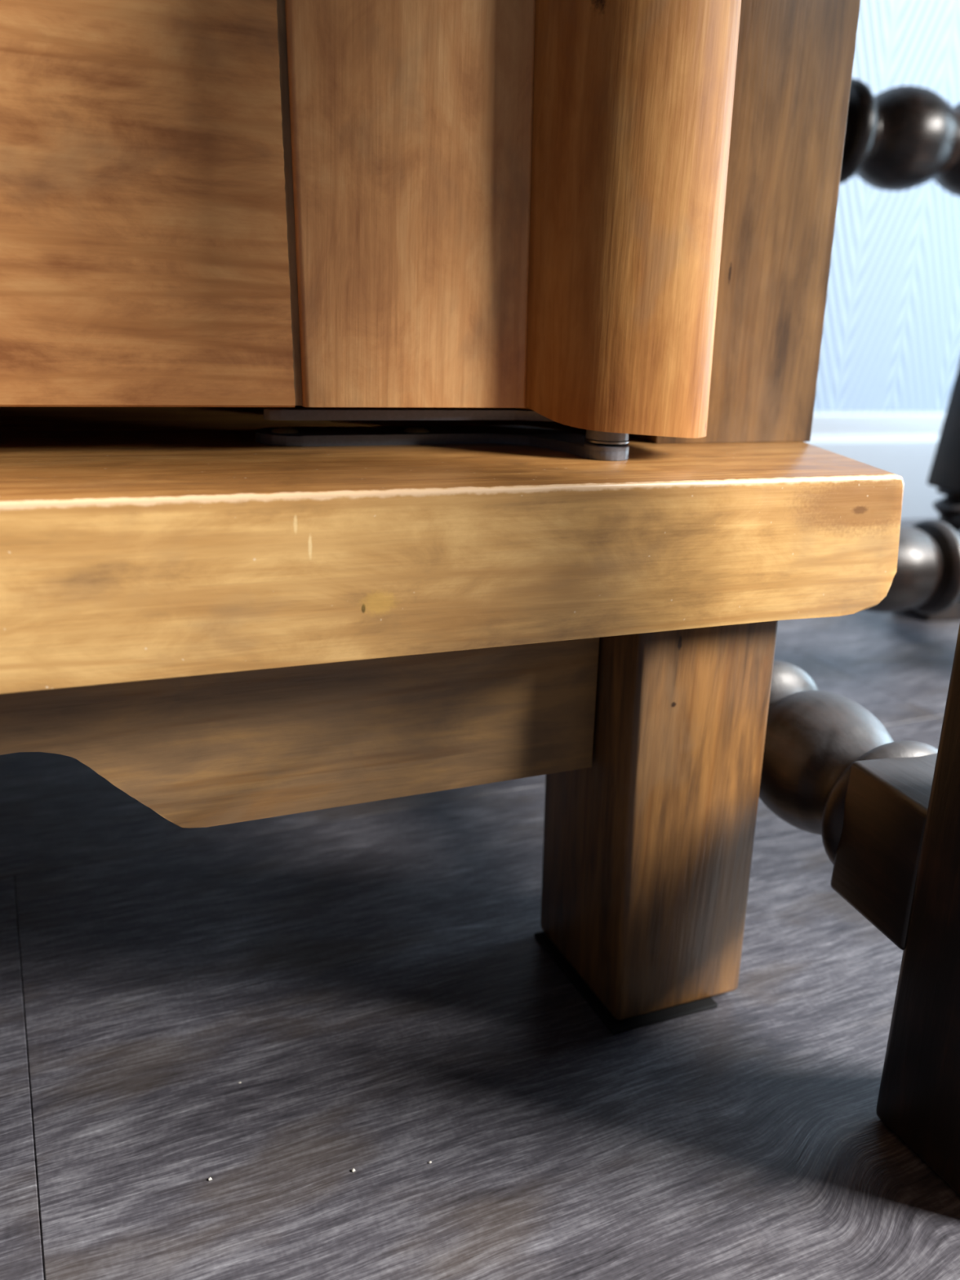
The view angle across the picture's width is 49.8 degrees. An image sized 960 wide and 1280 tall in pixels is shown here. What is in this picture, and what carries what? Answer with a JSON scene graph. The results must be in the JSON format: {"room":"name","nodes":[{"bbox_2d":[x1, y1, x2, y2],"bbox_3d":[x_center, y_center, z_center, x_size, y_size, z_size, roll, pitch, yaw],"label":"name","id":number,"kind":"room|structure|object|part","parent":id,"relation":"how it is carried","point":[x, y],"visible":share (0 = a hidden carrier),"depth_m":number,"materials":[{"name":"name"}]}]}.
{"room":"living room","nodes":[
{"label":"living room","id":0,"kind":"room"},
{"bbox_2d":[0,518,959,1279],"bbox_3d":[0.189,0.245,0.116,3.777,0.030,2.436,-5,20,-23],"label":"floor","id":1,"kind":"structure","parent":0,"point":[376,984],"depth_m":0.35,"materials":[{"name":"black"}]},
{"bbox_2d":[0,0,904,1035],"bbox_3d":[-0.393,-0.296,0.277,1.026,0.845,0.470,-5,20,-23],"label":"base cabinet","id":2,"kind":"object","parent":1,"relation":"on","point":[398,398],"visible":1,"depth_m":0.30,"materials":[{"name":"brown wood"}]},
{"bbox_3d":[-0.400,-0.080,0.408,0.924,0.038,0.332,-5,20,-23],"label":"panel","id":3,"kind":"part","parent":2,"relation":"part of","materials":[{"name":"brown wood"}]},
{"bbox_3d":[-0.013,-0.064,0.339,0.113,0.003,0.064,-5,20,-23],"label":"hinge plate","id":4,"kind":"part","parent":2,"relation":"part of","materials":[{"name":"black metal"}]},
{"bbox_2d":[584,437,629,444],"bbox_3d":[0.041,-0.065,0.335,0.014,0.001,0.014,-5,20,-23],"label":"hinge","id":5,"kind":"object","parent":2,"relation":"in","point":[588,441],"depth_m":0.33,"materials":[{"name":"metal"}]},
{"bbox_3d":[0.049,-0.357,0.244,0.082,0.608,0.041,-5,20,-23],"label":"edge moulding","id":6,"kind":"part","parent":2,"relation":"part of","materials":[{"name":"brown wood"}]},
{"bbox_3d":[0.062,0.053,0.383,0.059,0.153,0.063,-5,20,-23],"label":"leg","id":7,"kind":"part","parent":2,"relation":"part of","materials":[{"name":"brown wood"}]},
{"bbox_3d":[0.095,-0.372,0.299,0.093,0.622,0.025,-5,20,-23],"label":"corner post","id":8,"kind":"part","parent":2,"relation":"part of","materials":[{"name":"brown wood"}]},
{"bbox_2d":[759,78,959,1195],"bbox_3d":[0.305,-0.180,0.543,0.509,0.520,0.594,-2,19,-15],"label":"chair","id":9,"kind":"object","parent":1,"relation":"on","point":[886,812],"visible":0.34,"depth_m":0.34,"materials":[{"name":"brown wood"}]},
{"bbox_3d":[0.222,-0.365,0.739,0.421,0.070,0.070,-3,19,-16],"label":"rail","id":10,"kind":"part","parent":9,"relation":"part of","materials":[{"name":"brown wood"}]},
{"bbox_3d":[0.161,-0.073,0.246,0.061,0.490,0.049,-5,20,-23],"label":"leg","id":11,"kind":"part","parent":9,"relation":"part of","materials":[{"name":"brown wood"}]},
{"bbox_3d":[0.432,-0.257,0.841,0.099,0.490,0.046,-3,19,-16],"label":"leg","id":12,"kind":"part","parent":9,"relation":"part of","materials":[{"name":"brown wood"}]},
{"bbox_2d":[813,0,959,411],"bbox_3d":[-0.200,-1.292,0.680,3.500,2.500,0.120,-5,20,-23],"label":"wall","id":13,"kind":"structure","parent":0,"point":[891,341],"depth_m":1.22,"materials":[{"name":"paint"}]},
{"bbox_2d":[804,411,946,519],"bbox_3d":[-0.294,-0.143,0.962,3.350,0.135,0.016,-5,20,-23],"label":"baseboard","id":14,"kind":"structure","parent":13,"relation":"attached to","point":[904,444],"depth_m":1.29,"materials":[{"name":"white paint"}]}
]}

